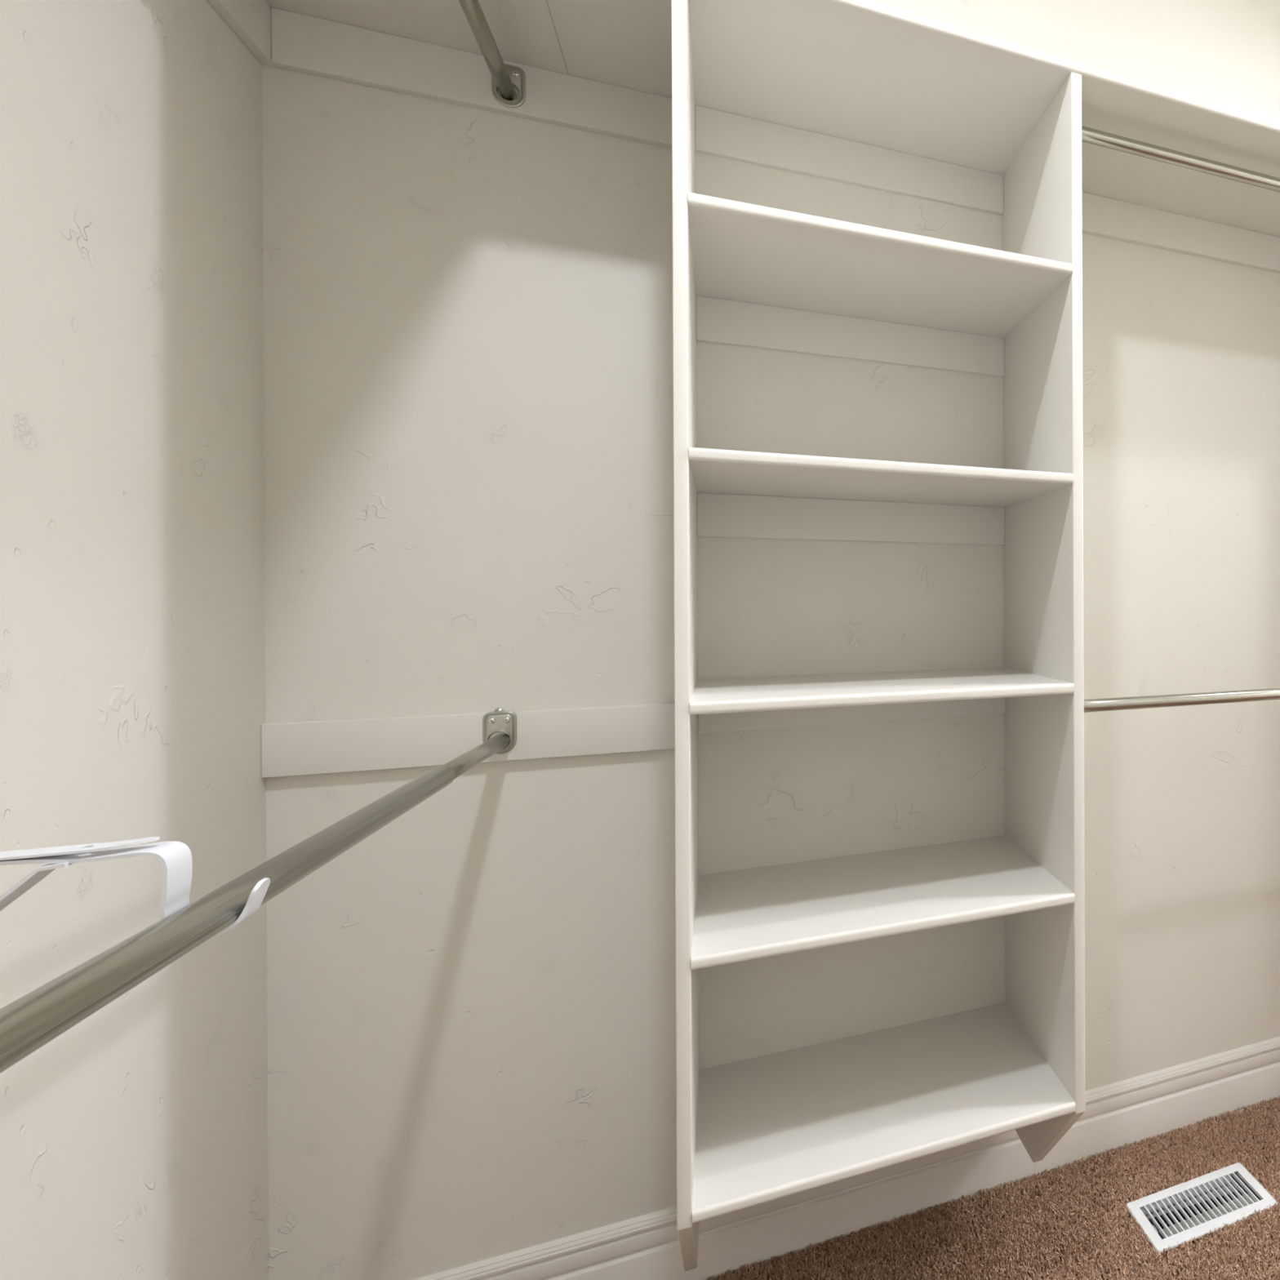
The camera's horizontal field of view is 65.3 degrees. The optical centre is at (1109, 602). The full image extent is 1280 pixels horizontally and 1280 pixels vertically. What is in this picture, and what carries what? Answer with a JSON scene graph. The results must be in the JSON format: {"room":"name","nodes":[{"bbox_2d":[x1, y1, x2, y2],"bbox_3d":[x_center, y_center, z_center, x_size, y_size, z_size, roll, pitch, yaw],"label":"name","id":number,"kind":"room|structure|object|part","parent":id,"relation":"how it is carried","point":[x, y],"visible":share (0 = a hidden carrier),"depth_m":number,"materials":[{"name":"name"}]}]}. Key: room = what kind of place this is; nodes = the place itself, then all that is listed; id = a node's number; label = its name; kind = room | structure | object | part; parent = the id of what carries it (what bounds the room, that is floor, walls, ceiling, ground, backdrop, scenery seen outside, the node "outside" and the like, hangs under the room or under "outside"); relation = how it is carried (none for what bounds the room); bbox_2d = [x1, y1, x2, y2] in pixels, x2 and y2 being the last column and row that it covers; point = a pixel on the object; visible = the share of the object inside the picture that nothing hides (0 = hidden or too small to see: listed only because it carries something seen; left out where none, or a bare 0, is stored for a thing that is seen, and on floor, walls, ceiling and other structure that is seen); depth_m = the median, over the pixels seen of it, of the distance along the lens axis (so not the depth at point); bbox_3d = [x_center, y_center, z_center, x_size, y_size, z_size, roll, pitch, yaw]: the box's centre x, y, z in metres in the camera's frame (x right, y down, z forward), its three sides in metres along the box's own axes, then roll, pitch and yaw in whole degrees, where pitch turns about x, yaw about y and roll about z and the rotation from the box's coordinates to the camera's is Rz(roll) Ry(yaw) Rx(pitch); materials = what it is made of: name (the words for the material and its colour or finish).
{"room":"walk-in closet","nodes":[
{"label":"walk-in closet","id":0,"kind":"room"},
{"bbox_2d":[0,0,268,1279],"bbox_3d":[-0.920,-0.217,0.269,0.100,3.050,2.260,0,0,-25],"label":"wall","id":1,"kind":"structure","parent":0,"point":[134,1140],"depth_m":1.01,"materials":[{"name":"paint"}]},
{"bbox_2d":[0,836,270,937],"bbox_3d":[-0.824,0.301,0.581,0.336,0.270,0.032,0,0,-25],"label":"rod bracket","id":2,"kind":"object","parent":1,"relation":"attached to","point":[175,858],"visible":0.88,"depth_m":0.62,"materials":[{"name":"white metal"}]},
{"bbox_3d":[-0.852,0.182,0.568,0.275,0.004,0.022,0,0,-25],"label":"plate","id":3,"kind":"part","parent":2,"relation":"part of","materials":[{"name":"white metal"}]},
{"bbox_2d":[0,733,510,1073],"bbox_3d":[-0.590,0.238,0.415,0.030,0.033,2.242,0,0,-25],"label":"closet rod","id":4,"kind":"object","parent":2,"relation":"attached to","point":[31,1021],"visible":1,"depth_m":0.58,"materials":[{"name":"silver metal"}]},
{"bbox_2d":[207,0,275,66],"bbox_3d":[-0.870,-0.905,0.293,0.017,0.087,2.260,0,0,-25],"label":"cleat","id":5,"kind":"object","parent":1,"relation":"attached to","point":[250,20],"visible":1,"depth_m":1.25,"materials":[{"name":"white paint"}]},
{"bbox_2d":[265,0,568,75],"bbox_3d":[-0.689,-0.959,0.378,0.416,0.019,2.260,0,0,-25],"label":"closet shelf","id":6,"kind":"object","parent":5,"relation":"on","point":[523,32],"visible":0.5,"depth_m":1.34,"materials":[{"name":"white paint"}]},
{"bbox_2d":[262,0,1279,1279],"bbox_3d":[0.885,-0.228,2.423,5.200,3.050,0.100,0,0,-25],"label":"wall","id":7,"kind":"structure","parent":0,"point":[468,385],"depth_m":1.53,"materials":[{"name":"paint"}]},
{"bbox_2d":[261,702,675,777],"bbox_3d":[-1.080,0.234,1.435,0.600,0.086,0.016,0,0,-25],"label":"board","id":8,"kind":"object","parent":7,"relation":"attached to","point":[290,748],"visible":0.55,"depth_m":1.40,"materials":[{"name":"white paint"}]},
{"bbox_2d":[482,707,516,754],"bbox_3d":[-1.064,0.223,1.428,0.048,0.081,0.009,0,0,-25],"label":"socket","id":9,"kind":"object","parent":8,"relation":"attached to","point":[500,721],"visible":0.8,"depth_m":1.43,"materials":[{"name":"silver metal"}]},
{"bbox_2d":[271,7,671,148],"bbox_3d":[-1.076,-0.907,1.435,0.583,0.087,0.017,0,0,-25],"label":"cleat","id":10,"kind":"object","parent":7,"relation":"attached to","point":[300,42],"visible":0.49,"depth_m":1.40,"materials":[{"name":"white paint"}]},
{"bbox_2d":[491,63,525,107],"bbox_3d":[-1.052,-0.906,1.432,0.048,0.074,0.009,0,0,-25],"label":"socket","id":11,"kind":"object","parent":10,"relation":"attached to","point":[517,75],"visible":0.66,"depth_m":1.44,"materials":[{"name":"silver metal"}]},
{"bbox_2d":[458,0,516,100],"bbox_3d":[-0.576,-0.889,0.420,0.029,0.029,2.240,0,0,-25],"label":"closet rod","id":12,"kind":"object","parent":11,"relation":"attached to","point":[472,9],"visible":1,"depth_m":1.30,"materials":[{"name":"silver metal"}]},
{"bbox_2d":[413,1036,1279,1279],"bbox_3d":[0.915,1.220,2.373,5.000,0.154,0.018,0,0,-25],"label":"baseboard","id":13,"kind":"structure","parent":7,"relation":"attached to","point":[646,1246],"depth_m":1.71,"materials":[{"name":"white paint"}]},
{"bbox_2d":[671,0,1084,1271],"bbox_3d":[-0.429,0.097,1.524,0.655,2.100,0.409,0,0,-25],"label":"shelving unit","id":14,"kind":"object","parent":7,"relation":"attached to","point":[753,1131],"visible":1,"depth_m":1.52,"materials":[{"name":"white paint"}]},
{"bbox_3d":[-0.717,0.098,1.390,0.020,2.100,0.406,0,0,-25],"label":"panel","id":15,"kind":"part","parent":14,"relation":"part of","materials":[{"name":"white paint"}]},
{"bbox_3d":[-0.431,-0.599,1.522,0.614,0.019,0.409,0,0,-25],"label":"shelf","id":16,"kind":"part","parent":14,"relation":"part of","materials":[{"name":"white paint"}]},
{"bbox_3d":[-0.430,-0.222,1.523,0.614,0.019,0.409,0,0,-25],"label":"shelf","id":17,"kind":"part","parent":14,"relation":"part of","materials":[{"name":"white paint"}]},
{"bbox_3d":[-0.429,0.155,1.524,0.614,0.019,0.409,0,0,-25],"label":"shelf","id":18,"kind":"part","parent":14,"relation":"part of","materials":[{"name":"white paint"}]},
{"bbox_3d":[-0.427,0.533,1.524,0.614,0.019,0.409,0,0,-25],"label":"shelf","id":19,"kind":"part","parent":14,"relation":"part of","materials":[{"name":"white paint"}]},
{"bbox_3d":[-0.426,0.909,1.525,0.614,0.019,0.409,0,0,-25],"label":"shelf","id":20,"kind":"part","parent":14,"relation":"part of","materials":[{"name":"white paint"}]},
{"bbox_3d":[-0.142,0.096,1.660,0.020,2.100,0.406,0,0,-25],"label":"panel","id":21,"kind":"part","parent":14,"relation":"part of","materials":[{"name":"white paint"}]},
{"bbox_2d":[1081,125,1279,191],"bbox_3d":[0.332,-0.915,1.776,0.945,0.026,0.026,0,0,-25],"label":"closet rod","id":22,"kind":"object","parent":14,"relation":"attached to","point":[1091,135],"visible":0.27,"depth_m":1.68,"materials":[{"name":"silver metal"}]},
{"bbox_2d":[1084,688,1279,712],"bbox_3d":[0.336,0.199,1.778,0.945,0.026,0.026,0,0,-25],"label":"closet rod","id":23,"kind":"object","parent":14,"relation":"attached to","point":[1101,704],"visible":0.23,"depth_m":1.68,"materials":[{"name":"silver metal"}]},
{"bbox_2d":[546,0,1279,236],"bbox_3d":[1.179,-0.970,2.280,4.583,0.019,0.409,0,0,-25],"label":"closet shelf","id":24,"kind":"object","parent":7,"relation":"attached to","point":[868,72],"visible":1,"depth_m":1.52,"materials":[{"name":"white paint"}]},
{"bbox_2d":[1081,191,1279,273],"bbox_3d":[0.208,-0.913,2.039,0.945,0.087,0.017,0,0,-25],"label":"cleat","id":25,"kind":"object","parent":7,"relation":"attached to","point":[1102,216],"visible":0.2,"depth_m":2.01,"materials":[{"name":"white paint"}]},
{"bbox_2d":[730,1102,1279,1279],"bbox_3d":[1.392,1.307,1.358,5.200,0.020,2.460,0,0,-25],"label":"floor","id":26,"kind":"structure","parent":0,"point":[1101,1275],"depth_m":1.66,"materials":[{"name":"brown carpet"}]},
{"bbox_2d":[706,1095,1279,1279],"bbox_3d":[1.395,1.289,1.356,4.981,0.020,2.236,0,0,-25],"label":"carpet","id":27,"kind":"object","parent":26,"relation":"on","point":[946,1262],"visible":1,"depth_m":1.68,"materials":[{"name":"brown carpet"}]},
{"bbox_2d":[1125,1162,1277,1253],"bbox_3d":[0.197,1.320,1.758,0.300,0.064,0.150,0,0,-25],"label":"floor vent","id":28,"kind":"object","parent":26,"relation":"in","point":[1183,1211],"visible":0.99,"depth_m":1.76,"materials":[{"name":"white metal"}]},
{"bbox_3d":[0.187,1.306,1.785,0.231,0.014,0.041,0,0,-25],"label":"damper blade","id":29,"kind":"part","parent":28,"relation":"part of","materials":[{"name":"metal"}]},
{"bbox_3d":[0.211,1.302,1.736,0.230,0.004,0.046,0,0,-26],"label":"damper blade","id":30,"kind":"part","parent":28,"relation":"part of","materials":[{"name":"metal"}]}
]}

